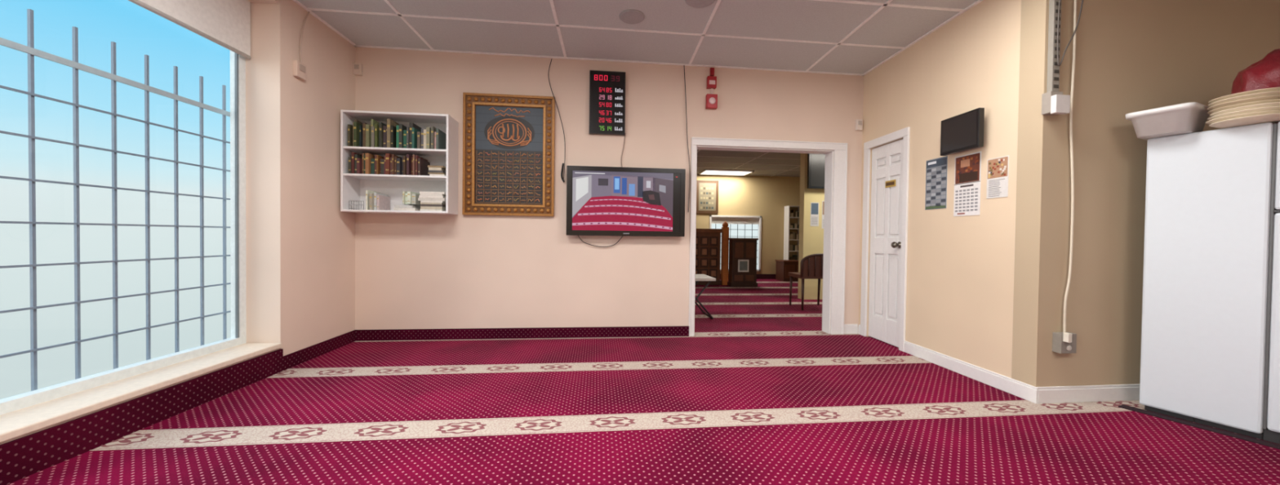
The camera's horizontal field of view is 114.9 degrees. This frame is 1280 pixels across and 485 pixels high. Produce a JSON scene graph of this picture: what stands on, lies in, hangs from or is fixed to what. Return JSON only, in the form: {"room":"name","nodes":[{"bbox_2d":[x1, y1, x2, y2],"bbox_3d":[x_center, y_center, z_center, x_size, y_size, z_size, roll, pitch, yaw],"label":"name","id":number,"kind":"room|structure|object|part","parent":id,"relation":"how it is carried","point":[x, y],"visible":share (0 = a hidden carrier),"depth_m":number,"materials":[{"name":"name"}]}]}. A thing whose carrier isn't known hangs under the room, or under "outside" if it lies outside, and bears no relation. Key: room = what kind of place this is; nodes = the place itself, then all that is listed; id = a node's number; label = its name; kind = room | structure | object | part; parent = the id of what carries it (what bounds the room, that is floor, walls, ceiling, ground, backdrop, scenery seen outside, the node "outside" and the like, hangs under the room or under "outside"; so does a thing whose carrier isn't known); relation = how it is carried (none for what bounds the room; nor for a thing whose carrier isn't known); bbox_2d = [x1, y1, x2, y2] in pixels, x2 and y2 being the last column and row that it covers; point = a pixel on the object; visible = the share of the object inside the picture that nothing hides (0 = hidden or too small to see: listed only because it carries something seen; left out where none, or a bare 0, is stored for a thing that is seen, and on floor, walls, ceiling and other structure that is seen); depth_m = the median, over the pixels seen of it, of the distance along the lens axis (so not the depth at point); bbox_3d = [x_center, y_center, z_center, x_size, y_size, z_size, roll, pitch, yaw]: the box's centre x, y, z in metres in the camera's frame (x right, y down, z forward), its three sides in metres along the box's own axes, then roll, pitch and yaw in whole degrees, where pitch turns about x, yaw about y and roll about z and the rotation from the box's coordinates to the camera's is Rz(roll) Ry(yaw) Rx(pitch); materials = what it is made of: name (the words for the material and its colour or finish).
{"room":"mosque","nodes":[
{"label":"mosque","id":0,"kind":"room"},
{"bbox_2d":[0,0,355,444],"bbox_3d":[-2.574,-0.429,0.874,0.300,2.870,5.800,1,1,-4],"label":"wall","id":1,"kind":"structure","parent":0,"point":[300,245],"depth_m":3.06,"materials":[{"name":"beige paint"}]},
{"bbox_2d":[0,8,231,391],"bbox_3d":[-2.780,-0.034,0.835,0.024,2.076,4.540,1,1,-4],"label":"window grille","id":2,"kind":"object","parent":1,"relation":"in","point":[30,50],"visible":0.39,"depth_m":2.24,"materials":[{"name":"grey metal"}]},
{"bbox_2d":[0,50,246,414],"bbox_3d":[-2.674,-0.446,0.736,0.060,2.395,4.340,1,1,-4],"label":"frame","id":3,"kind":"object","parent":1,"relation":"attached to","point":[237,62],"visible":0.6,"depth_m":2.84,"materials":[{"name":"white plastic"}]},
{"bbox_2d":[0,342,281,442],"bbox_3d":[-2.571,0.770,0.761,0.315,0.035,4.338,1,1,-4],"label":"window sill","id":4,"kind":"structure","parent":1,"relation":"attached to","point":[23,421],"depth_m":2.02,"materials":[{"name":"white wood"}]},
{"bbox_2d":[0,329,355,484],"bbox_3d":[-2.453,0.873,1.204,0.018,0.160,5.200,1,1,-4],"label":"baseboard","id":5,"kind":"structure","parent":1,"relation":"attached to","point":[24,456],"depth_m":2.02,"materials":[{"name":"carpet"}]},
{"bbox_2d":[128,0,251,59],"bbox_3d":[-2.600,-1.460,0.730,0.028,0.404,4.310,1,1,-4],"label":"roller shade","id":6,"kind":"object","parent":1,"relation":"attached to","point":[226,24],"visible":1,"depth_m":2.61,"materials":[{"name":"white fabric"}]},
{"bbox_2d":[293,60,306,80],"bbox_3d":[-2.557,-1.294,3.073,0.038,0.116,0.099,1,1,-6],"label":"box","id":7,"kind":"object","parent":1,"relation":"attached to","point":[300,69],"visible":1,"depth_m":3.05,"materials":[{"name":"white plastic"}]},
{"bbox_2d":[299,11,309,62],"bbox_3d":[-2.568,-1.584,3.132,0.010,0.458,0.111,1,1,-4],"label":"cable","id":8,"kind":"object","parent":1,"relation":"attached to","point":[308,13],"visible":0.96,"depth_m":3.09,"materials":[{"name":"white plastic"}]},
{"bbox_2d":[355,46,863,329],"bbox_3d":[-0.333,-0.450,4.091,5.645,2.870,0.140,1,1,-6],"label":"wall","id":9,"kind":"structure","parent":0,"point":[413,271],"depth_m":3.98,"materials":[{"name":"beige paint"}]},
{"bbox_2d":[352,62,362,75],"bbox_3d":[-2.589,-1.589,3.743,0.070,0.104,0.041,1,1,-6],"label":"sensor","id":10,"kind":"object","parent":9,"relation":"attached to","point":[357,67],"visible":1,"depth_m":3.73,"materials":[{"name":"white plastic"}]},
{"bbox_2d":[340,109,458,214],"bbox_3d":[-2.147,-0.701,3.687,0.886,0.872,0.267,1,1,-6],"label":"bookshelf","id":11,"kind":"object","parent":9,"relation":"attached to","point":[353,187],"visible":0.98,"depth_m":3.68,"materials":[{"name":"white wood"}]},
{"bbox_2d":[348,200,364,209],"bbox_3d":[-2.497,-0.327,3.592,0.124,0.082,0.004,1,1,-6],"label":"rack","id":12,"kind":"object","parent":11,"relation":"in","point":[351,208],"visible":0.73,"depth_m":3.59,"materials":[{"name":"white metal"}]},
{"bbox_2d":[347,118,446,211],"bbox_3d":[-2.147,-0.683,3.679,0.805,0.800,0.230,1,1,-6],"label":"books","id":13,"kind":"object","parent":11,"relation":"in","point":[392,134],"visible":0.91,"depth_m":3.60,"materials":[{"name":"paper"}]},
{"bbox_2d":[462,92,555,216],"bbox_3d":[-1.248,-0.831,3.897,0.847,1.147,0.035,1,1,-6],"label":"calligraphy","id":14,"kind":"object","parent":9,"relation":"attached to","point":[508,140],"visible":1,"depth_m":3.90},
{"bbox_3d":[-1.249,-0.831,3.905,0.647,0.947,0.020,1,1,-6],"label":"calligraphy panel","id":15,"kind":"part","parent":14,"relation":"part of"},
{"bbox_2d":[355,325,688,341],"bbox_3d":[-1.079,0.878,3.954,3.161,0.100,0.018,1,1,-6],"label":"baseboard","id":16,"kind":"structure","parent":9,"relation":"attached to","point":[673,331],"depth_m":3.94,"materials":[{"name":"carpet"}]},
{"bbox_2d":[560,163,564,182],"bbox_3d":[-0.749,-0.676,3.961,0.040,0.187,0.017,1,1,-6],"label":"power cord","id":17,"kind":"object","parent":9,"relation":"attached to","point":[562,165],"visible":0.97,"depth_m":3.95,"materials":[{"name":"black plastic"}]},
{"bbox_2d":[589,70,625,135],"bbox_3d":[-0.319,-1.361,3.985,0.348,0.608,0.040,1,1,-6],"label":"clock","id":18,"kind":"object","parent":9,"relation":"attached to","point":[606,88],"visible":1,"depth_m":3.97,"materials":[{"name":"black plastic"}]},
{"bbox_2d":[566,165,685,236],"bbox_3d":[-0.134,-0.395,3.992,1.148,0.663,0.097,1,1,-6],"label":"wall-mounted television","id":19,"kind":"object","parent":9,"relation":"attached to","point":[602,201],"visible":1,"depth_m":3.95,"materials":[{"name":"black plastic"}]},
{"bbox_2d":[548,58,565,181],"bbox_3d":[-0.799,-1.173,3.915,0.169,1.166,0.008,1,1,-6],"label":"cable","id":20,"kind":"object","parent":19,"relation":"attached to","point":[551,59],"visible":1,"depth_m":3.92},
{"bbox_2d":[577,235,622,247],"bbox_3d":[-0.388,-0.013,4.002,0.444,0.117,0.008,1,1,-6],"label":"hanging cable","id":21,"kind":"object","parent":19,"relation":"hanging from","point":[578,235],"visible":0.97,"depth_m":4.00,"materials":[{"name":"black plastic"}]},
{"bbox_2d":[684,65,689,212],"bbox_3d":[0.465,-1.030,4.066,0.081,1.456,0.008,1,1,-6],"label":"cable","id":22,"kind":"object","parent":9,"relation":"attached to","point":[684,65],"visible":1,"depth_m":4.07,"materials":[{"name":"plastic"}]},
{"bbox_2d":[705,67,717,109],"bbox_3d":[0.720,-1.547,4.083,0.108,0.408,0.064,1,1,-6],"label":"fire alarm strobe","id":23,"kind":"object","parent":9,"relation":"attached to","point":[711,103],"visible":1,"depth_m":4.07,"materials":[{"name":"red plastic"}]},
{"bbox_2d":[688,137,847,336],"bbox_3d":[1.319,-0.046,4.258,1.652,1.997,0.170,1,1,-6],"label":"door frame","id":24,"kind":"structure","parent":9,"relation":"attached to","point":[836,153],"depth_m":4.26,"materials":[{"name":"white wood"}]},
{"bbox_2d":[844,324,857,333],"bbox_3d":[2.219,0.913,4.306,0.166,0.100,0.014,1,1,-6],"label":"baseboard","id":25,"kind":"structure","parent":9,"relation":"attached to","point":[848,328],"depth_m":4.30,"materials":[{"name":"white wood"}]},
{"bbox_2d":[855,119,862,130],"bbox_3d":[2.293,-1.230,4.269,0.064,0.110,0.036,1,1,-6],"label":"wall sensor","id":26,"kind":"object","parent":9,"relation":"attached to","point":[859,122],"visible":1,"depth_m":4.26,"materials":[{"name":"white plastic"}]},
{"bbox_2d":[618,8,644,23],"bbox_3d":[-0.064,-1.759,3.193,0.200,0.020,0.200,1,1,-6],"label":"ceiling speaker","id":27,"kind":"object","parent":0,"point":[630,15],"depth_m":3.17},
{"bbox_2d":[297,0,977,74],"bbox_3d":[1.591,-1.767,1.036,8.400,0.100,6.300,1,1,-6],"label":"ceiling","id":28,"kind":"structure","parent":0,"point":[793,20],"depth_m":3.37,"materials":[{"name":"tile"}]},
{"bbox_2d":[293,0,982,75],"bbox_3d":[1.595,-1.716,1.188,8.202,0.010,6.001,1,1,-6],"label":"grid","id":29,"kind":"object","parent":28,"relation":"attached to","point":[887,3],"visible":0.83,"depth_m":3.44,"materials":[{"name":"white metal"}]},
{"bbox_2d":[7,279,1279,484],"bbox_3d":[1.270,0.992,4.264,8.500,0.080,12.700,1,1,-6],"label":"floor","id":30,"kind":"structure","parent":0,"point":[759,393],"depth_m":2.17,"materials":[{"name":"carpet"}]},
{"bbox_2d":[694,274,715,319],"bbox_3d":[0.386,0.675,5.146,1.001,0.503,0.550,1,1,-6],"label":"folding table","id":31,"kind":"object","parent":30,"relation":"on","point":[698,277],"visible":0.33,"depth_m":4.96,"materials":[{"name":"white plastic"}]},
{"bbox_2d":[695,221,728,284],"bbox_3d":[1.294,0.209,8.871,1.072,1.350,0.760,1,1,-6],"label":"pulpit","id":32,"kind":"object","parent":30,"relation":"on","point":[709,251],"visible":0.64,"depth_m":8.55,"materials":[{"name":"brown wood"}]},
{"bbox_2d":[727,237,758,286],"bbox_3d":[2.119,0.404,8.427,0.556,0.992,0.262,1,1,-6],"label":"wooden lectern","id":33,"kind":"object","parent":30,"relation":"on","point":[742,251],"visible":1,"depth_m":8.31,"materials":[{"name":"brown wood"}]},
{"bbox_2d":[774,259,798,281],"bbox_3d":[3.615,0.660,9.642,0.694,0.480,0.450,1,1,-6],"label":"base cabinet","id":34,"kind":"object","parent":30,"relation":"on","point":[783,267],"visible":0.62,"depth_m":9.43,"materials":[{"name":"brown wood"}]},
{"bbox_2d":[788,253,823,310],"bbox_3d":[2.491,0.545,5.894,0.600,0.795,0.483,1,1,-6],"label":"chair","id":35,"kind":"object","parent":30,"relation":"on","point":[811,265],"visible":0.6,"depth_m":5.66,"materials":[{"name":"brown wood"}]},
{"bbox_2d":[1118,404,1279,449],"bbox_3d":[3.470,1.008,2.086,0.730,0.005,1.172,0,1,-24],"label":"floor mat","id":36,"kind":"object","parent":30,"relation":"on","point":[1125,406],"visible":1,"depth_m":2.21,"materials":[{"name":"red carpet"}]},
{"bbox_2d":[1139,121,1279,444],"bbox_3d":[3.404,0.198,2.335,0.660,1.616,0.510,0,1,-24],"label":"refrigerator","id":37,"kind":"object","parent":30,"relation":"on","point":[1211,330],"visible":1,"depth_m":2.20,"materials":[{"name":"white metal"}]},
{"bbox_2d":[1124,102,1209,140],"bbox_3d":[3.071,-0.685,2.370,0.358,0.140,0.258,0,1,-24],"label":"plastic basin","id":38,"kind":"object","parent":37,"relation":"on","point":[1191,117],"visible":0.81,"depth_m":2.29,"materials":[{"name":"white plastic"}]},
{"bbox_2d":[1205,87,1279,128],"bbox_3d":[3.166,-0.685,2.115,0.276,0.150,0.277,1,1,-6],"label":"stacked plates","id":39,"kind":"object","parent":37,"relation":"on","point":[1260,105],"visible":1,"depth_m":2.07,"materials":[{"name":"beige ceramic"}]},
{"bbox_2d":[1230,48,1279,123],"bbox_3d":[3.500,-0.833,2.231,0.402,0.449,0.303,1,1,-6],"label":"plastic bag","id":40,"kind":"object","parent":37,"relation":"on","point":[1264,73],"visible":0.41,"depth_m":2.20,"materials":[{"name":"red plastic"}]},
{"bbox_2d":[684,0,715,8],"bbox_3d":[0.435,-1.749,2.942,0.220,0.020,0.220,1,1,-6],"label":"ceiling speaker","id":41,"kind":"object","parent":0,"point":[694,3],"depth_m":2.98},
{"bbox_2d":[696,173,799,274],"bbox_3d":[0.555,-0.363,9.708,8.600,2.550,0.120,1,1,-6],"label":"wall","id":42,"kind":"structure","parent":0,"point":[766,197],"depth_m":9.91,"materials":[{"name":"beige paint"}]},
{"bbox_2d":[696,180,718,213],"bbox_3d":[1.603,-1.088,9.729,0.537,0.776,0.036,1,1,-6],"label":"framed picture","id":43,"kind":"object","parent":42,"relation":"attached to","point":[707,191],"visible":0.98,"depth_m":9.71},
{"bbox_2d":[709,214,761,271],"bbox_3d":[2.292,0.020,9.884,1.278,1.338,0.130,1,1,-6],"label":"frame","id":44,"kind":"object","parent":42,"relation":"attached to","point":[748,220],"visible":0.54,"depth_m":9.88,"materials":[{"name":"white wood"}]},
{"bbox_2d":[720,274,775,279],"bbox_3d":[0.598,0.803,9.661,8.300,0.120,0.020,1,1,-6],"label":"baseboard","id":45,"kind":"structure","parent":42,"relation":"attached to","point":[758,276],"depth_m":9.91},
{"bbox_2d":[783,205,799,259],"bbox_3d":[3.706,-0.196,9.857,0.367,1.362,0.247,1,1,-6],"label":"bookcase","id":46,"kind":"object","parent":42,"relation":"attached to","point":[788,213],"visible":0.82,"depth_m":9.79,"materials":[{"name":"white wood"}]},
{"bbox_2d":[697,149,800,177],"bbox_3d":[0.862,-1.651,7.417,8.700,0.100,6.260,1,1,-6],"label":"ceiling","id":47,"kind":"structure","parent":0,"point":[708,161],"depth_m":8.07,"materials":[{"name":"tile"}]},
{"bbox_2d":[698,168,754,175],"bbox_3d":[1.958,-1.601,9.340,1.111,0.030,0.600,1,1,-6],"label":"housing","id":48,"kind":"object","parent":47,"relation":"attached to","point":[704,170],"visible":0.93,"depth_m":9.09,"materials":[{"name":"white metal"}]},
{"bbox_2d":[701,170,748,174],"bbox_3d":[1.958,-1.608,9.340,1.051,0.008,0.540,1,1,-6],"label":"diffuser","id":49,"kind":"object","parent":48,"relation":"attached to","point":[705,171],"visible":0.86,"depth_m":9.39,"materials":[{"name":"white plastic"}]},
{"bbox_2d":[697,149,799,176],"bbox_3d":[1.339,-1.587,7.016,9.165,0.008,5.360,1,1,-6],"label":"grid","id":50,"kind":"object","parent":47,"relation":"attached to","point":[699,149],"visible":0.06,"depth_m":8.26,"materials":[{"name":"metal"}]},
{"bbox_2d":[797,153,824,299],"bbox_3d":[3.864,-0.281,6.857,2.420,2.550,0.150,1,1,-6],"label":"wall","id":51,"kind":"structure","parent":0,"point":[811,237],"depth_m":6.68,"materials":[{"name":"beige paint"}]},
{"bbox_2d":[810,202,818,226],"bbox_3d":[2.854,-0.460,6.670,0.140,0.386,0.003,1,1,-6],"label":"notice","id":52,"kind":"object","parent":51,"relation":"attached to","point":[814,206],"depth_m":6.67,"materials":[{"name":"white paper"}]},
{"bbox_2d":[807,153,825,188],"bbox_3d":[2.984,-1.161,6.633,0.543,0.578,0.082,1,1,-6],"label":"television","id":53,"kind":"object","parent":51,"relation":"attached to","point":[815,162],"visible":0.45,"depth_m":6.58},
{"bbox_2d":[822,200,824,228],"bbox_3d":[3.043,-0.455,6.690,0.127,0.454,0.003,1,1,-6],"label":"notice","id":54,"kind":"object","parent":51,"relation":"attached to","point":[823,202],"depth_m":6.68,"materials":[{"name":"white paper"}]},
{"bbox_2d":[858,0,1021,377],"bbox_3d":[2.472,-0.406,3.412,0.150,2.870,1.800,1,1,-4],"label":"wall","id":55,"kind":"structure","parent":0,"point":[960,291],"depth_m":3.10,"materials":[{"name":"beige paint"}]},
{"bbox_2d":[860,126,910,351],"bbox_3d":[2.343,-0.029,3.936,0.022,1.998,0.631,1,1,-4],"label":"door frame","id":56,"kind":"structure","parent":55,"relation":"attached to","point":[904,132],"depth_m":3.70,"materials":[{"name":"white wood"}]},
{"bbox_2d":[868,138,902,346],"bbox_3d":[2.349,0.006,3.927,0.111,1.906,0.482,1,1,-4],"label":"leaf","id":57,"kind":"object","parent":55,"relation":"attached to","point":[886,159],"depth_m":3.93,"materials":[{"name":"white wood"}]},
{"bbox_2d":[884,179,895,187],"bbox_3d":[2.373,-0.557,3.869,0.007,0.062,0.136,1,1,-4],"label":"name plate","id":58,"kind":"object","parent":57,"relation":"attached to","point":[890,183],"visible":1,"depth_m":3.87,"materials":[{"name":"gold metal"}]},
{"bbox_3d":[2.345,0.022,3.735,0.073,0.060,0.062,1,1,-6],"label":"knob","id":59,"kind":"part","parent":57,"relation":"part of","materials":[{"name":"silver metal"}]},
{"bbox_2d":[924,155,947,209],"bbox_3d":[2.402,-0.477,3.312,0.004,0.411,0.217,1,1,-4],"label":"wall calendar","id":60,"kind":"object","parent":55,"relation":"attached to","point":[936,169],"visible":1,"depth_m":3.30,"materials":[{"name":"grey paper"}]},
{"bbox_2d":[857,324,1038,403],"bbox_3d":[2.375,0.928,3.409,0.014,0.100,1.805,1,1,-4],"label":"baseboard","id":61,"kind":"structure","parent":55,"relation":"attached to","point":[1029,393],"depth_m":2.92,"materials":[{"name":"white wood"}]},
{"bbox_2d":[940,107,984,155],"bbox_3d":[2.379,-0.801,2.992,0.108,0.269,0.332,1,1,-6],"label":"wall monitor","id":62,"kind":"object","parent":55,"relation":"attached to","point":[964,131],"visible":1,"depth_m":2.95,"materials":[{"name":"black plastic"}]},
{"bbox_2d":[953,151,981,216],"bbox_3d":[2.422,-0.426,3.025,0.004,0.454,0.223,1,1,-4],"label":"wall calendar","id":63,"kind":"object","parent":55,"relation":"attached to","point":[967,169],"visible":1,"depth_m":3.02,"materials":[{"name":"white paper"}]},
{"bbox_2d":[986,155,1008,198],"bbox_3d":[2.440,-0.443,2.787,0.004,0.273,0.154,1,1,-4],"label":"poster","id":64,"kind":"object","parent":55,"relation":"attached to","point":[997,168],"visible":1,"depth_m":2.78,"materials":[{"name":"white paper"}]},
{"bbox_2d":[1011,0,1279,386],"bbox_3d":[4.046,-0.378,2.747,3.200,2.870,0.150,1,1,-6],"label":"wall","id":65,"kind":"structure","parent":0,"point":[1132,55],"depth_m":2.56,"materials":[{"name":"beige paint"}]},
{"bbox_2d":[1041,0,1070,115],"bbox_3d":[2.511,-1.268,2.454,0.094,0.994,0.080,1,1,-6],"label":"electrical raceway","id":66,"kind":"object","parent":65,"relation":"attached to","point":[1054,102],"visible":1,"depth_m":2.47,"materials":[{"name":"white plastic"}]},
{"bbox_2d":[1057,0,1083,66],"bbox_3d":[2.592,-1.326,2.452,0.187,0.537,0.008,1,1,-6],"label":"hanging cable","id":67,"kind":"object","parent":66,"relation":"hanging from","point":[1082,4],"visible":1,"depth_m":2.45,"materials":[{"name":"grey plastic"}]},
{"bbox_2d":[1052,332,1076,353],"bbox_3d":[2.611,0.611,2.495,0.107,0.130,0.080,1,1,-6],"label":"electrical outlet","id":68,"kind":"object","parent":65,"relation":"attached to","point":[1062,342],"visible":1,"depth_m":2.49,"materials":[{"name":"grey plastic"}]},
{"bbox_2d":[1062,0,1076,332],"bbox_3d":[2.644,-0.547,2.500,0.048,2.252,0.014,1,1,-6],"label":"extension cord","id":69,"kind":"object","parent":68,"relation":"attached to","point":[1074,1],"visible":0.93,"depth_m":2.50,"materials":[{"name":"white plastic"}]},
{"bbox_2d":[1037,383,1139,403],"bbox_3d":[3.939,0.958,2.675,3.000,0.100,0.014,1,1,-6],"label":"baseboard","id":70,"kind":"structure","parent":65,"relation":"attached to","point":[1079,393],"depth_m":2.55,"materials":[{"name":"white wood"}]}
]}

